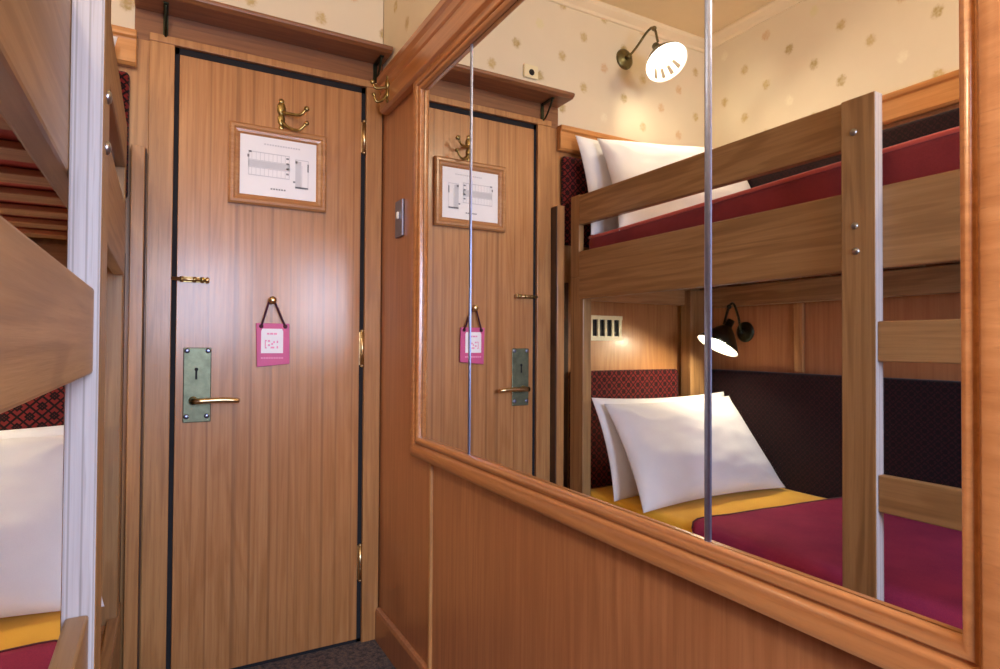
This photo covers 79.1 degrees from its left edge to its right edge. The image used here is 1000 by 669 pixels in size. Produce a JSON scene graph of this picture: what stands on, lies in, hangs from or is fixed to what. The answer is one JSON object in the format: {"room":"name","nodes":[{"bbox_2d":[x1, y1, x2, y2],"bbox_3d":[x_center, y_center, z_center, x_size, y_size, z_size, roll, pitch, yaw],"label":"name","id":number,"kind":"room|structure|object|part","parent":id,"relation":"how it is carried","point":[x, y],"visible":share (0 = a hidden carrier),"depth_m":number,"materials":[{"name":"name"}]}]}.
{"room":"bunk bed cabin","nodes":[
{"label":"bunk bed cabin","id":0,"kind":"room"},
{"bbox_2d":[0,0,382,668],"bbox_3d":[-1.172,-0.206,1.878,1.740,2.600,0.170,1,-1,-29],"label":"wall","id":1,"kind":"structure","parent":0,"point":[363,19],"depth_m":1.91,"materials":[{"name":"brown wood"}]},
{"bbox_3d":[-1.446,0.390,1.636,0.636,0.517,0.029,1,-1,-29],"label":"padded panel","id":2,"kind":"part","parent":1,"relation":"part of","materials":[{"name":"red fabric"}]},
{"bbox_3d":[-1.482,-0.605,1.629,0.825,0.385,0.029,1,-1,-29],"label":"padded panel","id":3,"kind":"part","parent":1,"relation":"part of","materials":[{"name":"red fabric"}]},
{"bbox_2d":[111,24,136,68],"bbox_3d":[-1.497,-0.872,1.619,0.902,0.109,0.038,1,-1,-29],"label":"wall trim","id":4,"kind":"structure","parent":1,"relation":"attached to","point":[126,43],"depth_m":1.82,"materials":[{"name":"brown wood"}]},
{"bbox_2d":[119,32,381,668],"bbox_3d":[-0.808,0.085,2.015,0.837,2.026,0.100,1,-1,-29],"label":"door frame","id":5,"kind":"structure","parent":1,"relation":"attached to","point":[162,48],"depth_m":1.88,"materials":[{"name":"brown wood"}]},
{"bbox_2d":[135,0,392,83],"bbox_3d":[-0.747,-0.967,1.992,0.783,0.106,0.124,1,-1,-29],"label":"shelf","id":6,"kind":"object","parent":1,"relation":"attached to","point":[209,12],"visible":0.92,"depth_m":1.97,"materials":[{"name":"brown wood"}]},
{"bbox_2d":[171,55,366,668],"bbox_3d":[-0.756,0.103,2.031,0.617,1.968,0.104,1,-1,-29],"label":"door","id":7,"kind":"structure","parent":1,"relation":"attached to","point":[267,557],"depth_m":2.02,"materials":[{"name":"brown wood"}]},
{"bbox_3d":[-0.976,-0.174,1.911,0.108,0.020,0.020,1,-1,-29],"label":"sliding rod","id":8,"kind":"part","parent":7,"relation":"part of","materials":[{"name":"gold metal"}]},
{"bbox_3d":[-0.973,-0.174,1.924,0.084,0.017,0.003,1,-1,-29],"label":"bolt plate","id":9,"kind":"part","parent":7,"relation":"part of","materials":[{"name":"gold metal"}]},
{"bbox_3d":[-0.963,0.160,1.925,0.080,0.237,0.005,1,-1,-29],"label":"lever plate","id":10,"kind":"part","parent":7,"relation":"part of","materials":[{"name":"green metal"}]},
{"bbox_3d":[-0.906,0.209,1.921,0.145,0.026,0.056,1,-1,-29],"label":"lever handle","id":11,"kind":"part","parent":7,"relation":"part of","materials":[{"name":"gold metal"}]},
{"bbox_3d":[-0.762,-0.115,2.025,0.026,0.026,0.032,1,-1,-29],"label":"tag knob","id":12,"kind":"part","parent":7,"relation":"part of","materials":[{"name":"gold metal"}]},
{"bbox_2d":[256,301,289,366],"bbox_3d":[-0.761,-0.007,2.032,0.108,0.231,0.012,1,-1,-29],"label":"tag","id":13,"kind":"object","parent":7,"relation":"hanging from","point":[272,339],"visible":1,"depth_m":2.03,"materials":[{"name":"pink paper"}]},
{"bbox_2d":[265,333,277,347],"bbox_3d":[-0.765,0.021,2.028,0.042,0.052,0.001,1,-1,-29],"label":"print","id":14,"kind":"object","parent":13,"relation":"attached to","point":[271,339],"depth_m":2.03},
{"bbox_3d":[-0.763,0.022,2.029,0.070,0.082,0.001,1,-1,-29],"label":"white panel","id":15,"kind":"part","parent":13,"relation":"part of","materials":[{"name":"white paper"}]},
{"bbox_2d":[261,357,282,358],"bbox_3d":[-0.764,0.079,2.028,0.070,0.006,0.001,1,-1,-29],"label":"print","id":16,"kind":"object","parent":13,"relation":"attached to","point":[261,357],"depth_m":2.03},
{"bbox_2d":[228,120,326,212],"bbox_3d":[-0.746,-0.561,2.046,0.313,0.266,0.021,1,-1,-29],"label":"picture frame","id":17,"kind":"object","parent":7,"relation":"hanging from","point":[271,167],"visible":1,"depth_m":2.04,"materials":[{"name":"brown wood"}]},
{"bbox_2d":[247,143,308,190],"bbox_3d":[-0.748,-0.563,2.046,0.198,0.152,0.001,1,-1,-29],"label":"print","id":18,"kind":"object","parent":17,"relation":"attached to","point":[270,166],"depth_m":2.04,"materials":[{"name":"grey paper"}]},
{"bbox_3d":[-0.743,-0.748,2.059,0.029,0.108,0.015,1,-1,-29],"label":"hook plate","id":19,"kind":"part","parent":7,"relation":"part of","materials":[{"name":"gold metal"}]},
{"bbox_2d":[245,639,395,668],"bbox_3d":[-0.404,1.105,0.411,1.800,0.060,3.450,1,-1,-29],"label":"floor","id":20,"kind":"structure","parent":0,"point":[368,654],"depth_m":2.05,"materials":[{"name":"carpet"}]},
{"bbox_2d":[0,0,126,668],"bbox_3d":[-0.973,0.230,0.725,0.875,1.692,2.023,1,-1,-29],"label":"bunk bed","id":21,"kind":"object","parent":20,"relation":"on","point":[62,306],"visible":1,"depth_m":0.67,"materials":[{"name":"wood"}]},
{"bbox_2d":[0,611,60,650],"bbox_3d":[-1.016,0.695,0.706,0.786,0.178,1.872,1,-1,-29],"label":"mattress","id":22,"kind":"object","parent":21,"relation":"on","point":[15,631],"visible":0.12,"depth_m":1.26,"materials":[{"name":"yellow fabric"}]},
{"bbox_2d":[0,639,57,668],"bbox_3d":[-0.860,0.654,0.449,0.794,0.148,1.280,1,-1,-29],"label":"blanket","id":23,"kind":"object","parent":22,"relation":"on","point":[38,655],"visible":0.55,"depth_m":1.12,"materials":[{"name":"red fabric"}]},
{"bbox_2d":[0,425,63,438],"bbox_3d":[-1.384,0.425,1.397,0.778,0.390,0.166,1,-1,-29],"label":"pillow","id":24,"kind":"object","parent":22,"relation":"on","point":[51,430],"visible":0.06,"depth_m":1.56,"materials":[{"name":"white fabric"}]},
{"bbox_2d":[0,435,103,617],"bbox_3d":[-1.298,0.428,1.302,0.772,0.369,0.296,1,-1,-30],"label":"pillow","id":25,"kind":"object","parent":22,"relation":"on","point":[31,468],"visible":0.66,"depth_m":1.36,"materials":[{"name":"white fabric"}]},
{"bbox_2d":[0,129,67,231],"bbox_3d":[-1.001,-0.389,0.704,0.804,0.196,1.830,1,-1,-29],"label":"mattress","id":26,"kind":"object","parent":21,"relation":"on","point":[8,135],"visible":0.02,"depth_m":1.16,"materials":[{"name":"red fabric"}]},
{"bbox_3d":[-1.477,-0.216,1.592,0.748,0.083,0.023,1,-1,-29],"label":"rail","id":27,"kind":"part","parent":21,"relation":"part of","materials":[{"name":"brown wood"}]},
{"bbox_3d":[-0.619,-0.275,0.898,0.028,0.198,1.858,1,-1,-29],"label":"rail","id":28,"kind":"part","parent":21,"relation":"part of","materials":[{"name":"brown wood"}]},
{"bbox_3d":[-0.483,0.241,0.701,0.032,1.676,0.083,1,-1,-29],"label":"ladder post","id":29,"kind":"part","parent":21,"relation":"part of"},
{"bbox_3d":[-0.648,0.872,0.918,0.028,0.200,1.948,1,-1,-29],"label":"rail","id":30,"kind":"part","parent":21,"relation":"part of","materials":[{"name":"brown wood"}]},
{"bbox_3d":[-1.094,0.245,1.710,0.043,1.692,0.088,1,-1,-29],"label":"head post","id":31,"kind":"part","parent":21,"relation":"part of","materials":[{"name":"brown wood"}]},
{"bbox_3d":[-0.786,-0.540,1.203,0.028,0.121,1.168,1,-1,-29],"label":"guard rail","id":32,"kind":"part","parent":21,"relation":"part of","materials":[{"name":"brown wood"}]},
{"bbox_2d":[378,0,882,668],"bbox_3d":[0.349,-0.213,0.885,0.057,2.600,3.390,1,-1,-29],"label":"wall","id":33,"kind":"structure","parent":0,"point":[515,586],"depth_m":1.44,"materials":[{"name":"brown wood"}]},
{"bbox_2d":[370,76,389,102],"bbox_3d":[-0.413,-0.843,2.076,0.068,0.103,0.026,1,-1,-29],"label":"coat hook","id":34,"kind":"object","parent":33,"relation":"attached to","point":[372,81],"visible":1,"depth_m":2.08,"materials":[{"name":"gold metal"}]},
{"bbox_3d":[-0.390,-0.846,2.090,0.015,0.096,0.026,1,-1,-29],"label":"hook plate","id":35,"kind":"part","parent":34,"relation":"part of","materials":[{"name":"gold metal"}]},
{"bbox_2d":[395,198,404,237],"bbox_3d":[-0.344,-0.393,2.051,0.017,0.124,0.070,1,-1,-29],"label":"light switch","id":36,"kind":"object","parent":33,"relation":"attached to","point":[399,205],"visible":1,"depth_m":2.04,"materials":[{"name":"metal"}]},
{"bbox_2d":[375,607,427,668],"bbox_3d":[0.347,1.028,0.780,0.017,0.116,3.238,1,-1,-29],"label":"baseboard","id":37,"kind":"structure","parent":33,"relation":"attached to","point":[396,647],"depth_m":2.01,"materials":[{"name":"brown wood"}]},
{"bbox_2d":[428,464,432,668],"bbox_3d":[-0.206,0.675,1.785,0.009,0.614,0.016,1,-1,-29],"label":"trim","id":38,"kind":"structure","parent":33,"relation":"attached to","point":[430,557],"depth_m":1.78,"materials":[{"name":"brown wood"}]},
{"bbox_2d":[377,0,492,114],"bbox_3d":[0.358,-0.872,0.783,0.045,0.129,3.190,1,-1,-29],"label":"trim","id":39,"kind":"structure","parent":33,"relation":"attached to","point":[448,19],"depth_m":1.79,"materials":[{"name":"brown wood"}]},
{"bbox_2d":[410,0,999,668],"bbox_3d":[0.106,-0.217,1.233,0.027,1.171,1.531,1,-1,-29],"label":"wall mirror","id":40,"kind":"object","parent":33,"relation":"attached to","point":[707,292],"visible":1,"depth_m":0.84,"materials":[{"name":"clear glass"}]},
{"bbox_3d":[-0.159,-0.224,1.731,0.003,1.098,0.336,1,-1,-29],"label":"mirror pane","id":41,"kind":"part","parent":40,"relation":"part of","materials":[{"name":"clear glass"}]},
{"bbox_3d":[0.117,-0.230,1.240,0.003,1.098,0.786,1,-1,-29],"label":"mirror pane","id":42,"kind":"part","parent":40,"relation":"part of","materials":[{"name":"clear glass"}]},
{"bbox_3d":[0.392,-0.236,0.748,0.003,1.098,0.337,1,-1,-29],"label":"mirror pane","id":43,"kind":"part","parent":40,"relation":"part of","materials":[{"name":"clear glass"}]}
]}

